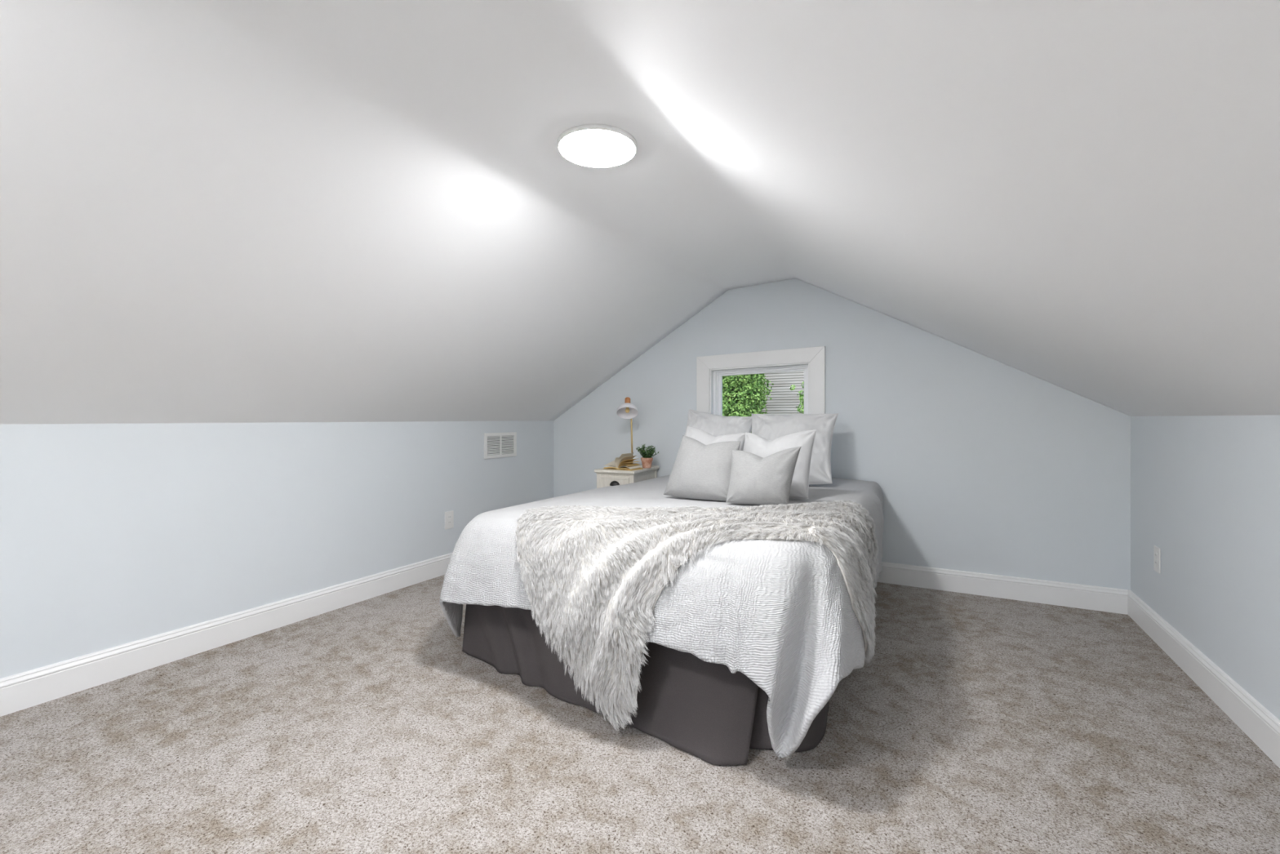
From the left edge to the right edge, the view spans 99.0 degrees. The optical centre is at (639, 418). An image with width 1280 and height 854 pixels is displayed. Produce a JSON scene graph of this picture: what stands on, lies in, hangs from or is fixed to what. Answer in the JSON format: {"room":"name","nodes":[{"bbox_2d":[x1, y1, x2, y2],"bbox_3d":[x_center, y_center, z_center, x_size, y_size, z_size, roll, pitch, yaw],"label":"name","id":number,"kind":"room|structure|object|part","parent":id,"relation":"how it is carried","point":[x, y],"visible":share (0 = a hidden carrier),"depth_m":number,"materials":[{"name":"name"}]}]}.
{"room":"bedroom","nodes":[
{"label":"bedroom","id":0,"kind":"room"},
{"bbox_2d":[0,420,553,678],"bbox_3d":[-2.300,0.549,2.163,0.120,1.062,6.472,0,0,28],"label":"wall","id":1,"kind":"structure","parent":0,"point":[112,535],"depth_m":2.55,"materials":[{"name":"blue paint"}]},
{"bbox_2d":[0,552,452,716],"bbox_3d":[-2.240,1.013,2.131,0.016,0.134,6.232,0,0,28],"label":"baseboard","id":2,"kind":"structure","parent":1,"relation":"attached to","point":[27,689],"depth_m":2.48,"materials":[{"name":"white wood"}]},
{"bbox_2d":[444,510,453,529],"bbox_3d":[-1.335,0.712,3.822,0.008,0.122,0.078,0,0,28],"label":"wall outlet","id":3,"kind":"object","parent":1,"relation":"attached to","point":[449,515],"visible":1,"depth_m":3.82,"materials":[{"name":"white plastic"}]},
{"bbox_2d":[484,431,516,458],"bbox_3d":[-1.090,0.210,4.278,0.008,0.195,0.360,0,0,28],"label":"air vent","id":4,"kind":"object","parent":1,"relation":"in","point":[496,445],"visible":1,"depth_m":4.27,"materials":[{"name":"white plastic"}]},
{"bbox_2d":[0,0,1279,424],"bbox_3d":[-0.517,-0.503,1.196,4.031,1.076,6.257,0,0,28],"label":"ceiling","id":5,"kind":"structure","parent":0,"point":[211,211],"depth_m":1.54,"materials":[{"name":"white paint"}]},
{"bbox_2d":[557,124,636,167],"bbox_3d":[-0.149,-0.946,1.910,0.278,0.021,0.278,0,0,28],"label":"recessed light","id":6,"kind":"object","parent":5,"relation":"in","point":[591,145],"visible":1,"depth_m":1.88,"materials":[{"name":"white plastic"}]},
{"bbox_2d":[0,574,1279,853],"bbox_3d":[-0.510,1.155,1.201,4.185,0.150,6.472,0,0,28],"label":"floor","id":7,"kind":"structure","parent":0,"point":[975,724],"depth_m":1.71,"materials":[{"name":"beige carpet"}]},
{"bbox_2d":[594,464,659,488],"bbox_3d":[-0.094,0.729,4.193,0.326,0.701,0.507,0,0,23],"label":"nightstand","id":8,"kind":"object","parent":7,"relation":"on","point":[605,477],"visible":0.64,"depth_m":4.00,"materials":[{"name":"beige paint"}]},
{"bbox_3d":[-0.299,0.743,4.053,0.036,0.673,0.036,0,0,23],"label":"leg","id":9,"kind":"part","parent":8,"relation":"part of","materials":[{"name":"beige paint"}]},
{"bbox_3d":[-0.173,0.501,4.010,0.230,0.147,0.056,0,0,23],"label":"drawer","id":10,"kind":"part","parent":8,"relation":"part of","materials":[{"name":"beige paint"}]},
{"bbox_3d":[-0.189,0.473,3.972,0.080,0.034,0.026,0,0,23],"label":"cup pull","id":11,"kind":"part","parent":8,"relation":"part of","materials":[{"name":"grey metal"}]},
{"bbox_3d":[-0.185,0.501,3.982,0.230,0.147,0.006,0,0,23],"label":"drawer molding","id":12,"kind":"part","parent":8,"relation":"part of","materials":[{"name":"white wood"}]},
{"bbox_2d":[604,453,643,471],"bbox_3d":[-0.124,0.318,4.064,0.254,0.118,0.155,0,0,34],"label":"open book","id":13,"kind":"object","parent":8,"relation":"on","point":[624,462],"visible":1,"depth_m":4.02,"materials":[{"name":"brown paper"}]},
{"bbox_3d":[-0.093,0.406,4.196,0.306,0.015,0.466,0,0,23],"label":"molding","id":14,"kind":"part","parent":8,"relation":"part of","materials":[{"name":"beige paint"}]},
{"bbox_2d":[616,396,638,463],"bbox_3d":[-0.075,0.107,4.208,0.165,0.541,0.245,0,0,28],"label":"table lamp","id":15,"kind":"object","parent":8,"relation":"on","point":[627,410],"visible":0.89,"depth_m":4.22,"materials":[{"name":"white metal"}]},
{"bbox_3d":[-0.095,-0.055,4.167,0.162,0.123,0.154,0,0,28],"label":"lamp shade","id":16,"kind":"part","parent":15,"relation":"part of","materials":[{"name":"white glass"}]},
{"bbox_3d":[-0.094,-0.069,4.179,0.035,0.056,0.045,0,0,28],"label":"bulb","id":17,"kind":"part","parent":15,"relation":"part of","materials":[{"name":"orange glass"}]},
{"bbox_3d":[-0.054,0.743,3.948,0.036,0.673,0.036,0,0,23],"label":"leg","id":18,"kind":"part","parent":8,"relation":"part of","materials":[{"name":"beige paint"}]},
{"bbox_2d":[635,444,659,467],"bbox_3d":[0.059,0.287,4.171,0.175,0.182,0.166,0,0,28],"label":"potted plant","id":19,"kind":"object","parent":8,"relation":"on","point":[646,460],"visible":1,"depth_m":4.14,"materials":[{"name":"green plant"}]},
{"bbox_3d":[0.057,0.259,4.170,0.149,0.112,0.142,0,0,28],"label":"stem","id":20,"kind":"part","parent":19,"relation":"part of","materials":[{"name":"green plant"}]},
{"bbox_3d":[0.052,0.339,4.162,0.093,0.078,0.093,0,0,28],"label":"pot","id":21,"kind":"part","parent":19,"relation":"part of","materials":[{"name":"ceramic"}]},
{"bbox_2d":[462,604,828,764],"bbox_3d":[0.307,0.779,2.948,1.597,0.599,2.276,0,0,28],"label":"bed","id":22,"kind":"object","parent":7,"relation":"on","point":[708,712],"visible":0.2,"depth_m":1.88,"materials":[{"name":"grey fabric"}]},
{"bbox_2d":[439,475,884,759],"bbox_3d":[0.285,0.723,2.968,1.905,0.636,2.315,0,0,28],"label":"comforter","id":23,"kind":"object","parent":22,"relation":"on","point":[780,614],"visible":0.52,"depth_m":1.78,"materials":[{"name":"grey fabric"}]},
{"bbox_2d":[512,497,879,734],"bbox_3d":[0.301,0.707,2.212,1.685,0.691,0.895,0,0,-4],"label":"throw blanket","id":24,"kind":"object","parent":23,"relation":"on","point":[593,578],"visible":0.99,"depth_m":1.95,"materials":[{"name":"white fur"}]},
{"bbox_2d":[663,435,741,500],"bbox_3d":[0.311,0.252,2.810,0.411,0.319,0.184,0,0,28],"label":"throw pillow","id":25,"kind":"object","parent":23,"relation":"on","point":[701,471],"visible":0.83,"depth_m":2.75,"materials":[{"name":"grey fabric"}]},
{"bbox_2d":[684,426,745,450],"bbox_3d":[0.371,0.225,3.092,0.445,0.361,0.204,0,0,28],"label":"throw pillow","id":26,"kind":"object","parent":23,"relation":"on","point":[698,434],"visible":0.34,"depth_m":3.07,"materials":[{"name":"grey fabric"}]},
{"bbox_2d":[684,408,751,450],"bbox_3d":[0.523,0.171,3.809,0.514,0.475,0.302,0,0,28],"label":"euro pillow","id":27,"kind":"object","parent":23,"relation":"on","point":[713,424],"visible":0.42,"depth_m":3.79,"materials":[{"name":"white fabric"}]},
{"bbox_2d":[725,446,800,505],"bbox_3d":[0.578,0.269,2.571,0.328,0.274,0.174,0,0,28],"label":"throw pillow","id":28,"kind":"object","parent":23,"relation":"on","point":[754,479],"visible":1,"depth_m":2.52,"materials":[{"name":"grey fabric"}]},
{"bbox_2d":[743,429,816,498],"bbox_3d":[0.696,0.232,2.834,0.403,0.348,0.205,0,0,28],"label":"throw pillow","id":29,"kind":"object","parent":23,"relation":"on","point":[757,445],"visible":0.59,"depth_m":2.77,"materials":[{"name":"grey fabric"}]},
{"bbox_2d":[751,413,838,484],"bbox_3d":[0.943,0.187,3.459,0.571,0.438,0.371,0,0,28],"label":"euro pillow","id":30,"kind":"object","parent":23,"relation":"on","point":[769,427],"visible":0.56,"depth_m":3.42,"materials":[{"name":"white fabric"}]},
{"bbox_3d":[0.505,0.889,1.877,0.436,0.370,0.236,0,0,-11],"label":"skirt panel","id":31,"kind":"part","parent":22,"relation":"part of","materials":[{"name":"grey fabric"}]},
{"bbox_2d":[553,278,1130,590],"bbox_3d":[0.999,0.037,4.007,4.185,2.085,0.140,0,0,28],"label":"wall","id":32,"kind":"structure","parent":0,"point":[980,463],"depth_m":3.48,"materials":[{"name":"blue paint"}]},
{"bbox_2d":[696,346,825,415],"bbox_3d":[0.886,-0.059,4.045,0.950,0.877,0.140,0,0,28],"label":"window","id":33,"kind":"structure","parent":32,"relation":"in","point":[710,370],"depth_m":3.98,"materials":[{"name":"white wood"}]},
{"bbox_3d":[0.487,-0.047,4.192,0.107,0.852,0.021,0,0,28],"label":"casing","id":34,"kind":"part","parent":33,"relation":"part of","materials":[{"name":"white wood"}]},
{"bbox_3d":[0.896,-0.057,4.056,0.718,0.649,0.070,0,0,28],"label":"frame","id":35,"kind":"part","parent":33,"relation":"part of","materials":[{"name":"white plastic"}]},
{"bbox_3d":[0.858,-0.436,3.992,0.948,0.123,0.021,0,0,28],"label":"casing","id":36,"kind":"part","parent":33,"relation":"part of","materials":[{"name":"white wood"}]},
{"bbox_3d":[0.901,-0.059,4.059,0.664,0.591,0.030,0,0,28],"label":"sash","id":37,"kind":"part","parent":33,"relation":"part of","materials":[{"name":"white plastic"}]},
{"bbox_3d":[1.232,-0.059,3.791,0.101,0.875,0.021,0,0,28],"label":"casing","id":38,"kind":"part","parent":33,"relation":"part of","materials":[{"name":"white wood"}]},
{"bbox_2d":[876,561,1128,614],"bbox_3d":[0.962,1.013,3.938,3.921,0.134,0.016,0,0,28],"label":"baseboard","id":39,"kind":"structure","parent":32,"relation":"attached to","point":[1107,599],"depth_m":3.26,"materials":[{"name":"white wood"}]},
{"bbox_2d":[1130,414,1279,719],"bbox_3d":[1.280,0.534,0.238,0.120,1.092,6.472,0,0,28],"label":"wall","id":40,"kind":"structure","parent":0,"point":[1205,490],"depth_m":2.10,"materials":[{"name":"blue paint"}]},
{"bbox_2d":[1153,545,1160,573],"bbox_3d":[2.500,0.683,2.643,0.008,0.122,0.078,0,0,28],"label":"wall outlet","id":41,"kind":"object","parent":40,"relation":"attached to","point":[1157,551],"visible":1,"depth_m":2.63,"materials":[{"name":"white plastic"}]},
{"bbox_2d":[1127,590,1279,768],"bbox_3d":[1.220,1.013,0.270,0.016,0.134,6.232,0,0,28],"label":"baseboard","id":42,"kind":"structure","parent":40,"relation":"attached to","point":[1259,724],"depth_m":2.08,"materials":[{"name":"white wood"}]},
{"label":"outside","id":43,"kind":"structure","parent":0,"visible":0},
{"bbox_3d":[11.227,4.630,41.991,100.000,0.100,75.400,0,0,28],"label":"ground","id":44,"kind":"structure","parent":43,"visible":0},
{"bbox_2d":[722,373,773,433],"bbox_3d":[1.709,1.189,11.093,1.968,6.785,1.850,0,0,13],"label":"tree","id":45,"kind":"object","parent":44,"relation":"on","point":[742,394],"visible":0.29,"depth_m":10.48,"materials":[{"name":"green plant"}]},
{"bbox_2d":[758,370,804,415],"bbox_3d":[7.546,-0.293,12.406,9.460,9.746,6.000,0,0,28],"label":"house","id":46,"kind":"structure","parent":44,"relation":"on","point":[784,401],"depth_m":11.92,"materials":[{"name":"grey"}]},
{"bbox_2d":[790,381,804,413],"bbox_3d":[2.725,1.987,8.981,0.506,5.187,0.516,0,0,-16],"label":"sapling","id":47,"kind":"object","parent":44,"relation":"on","point":[801,396],"visible":0.14,"depth_m":9.00,"materials":[{"name":"green plant"}]}
]}

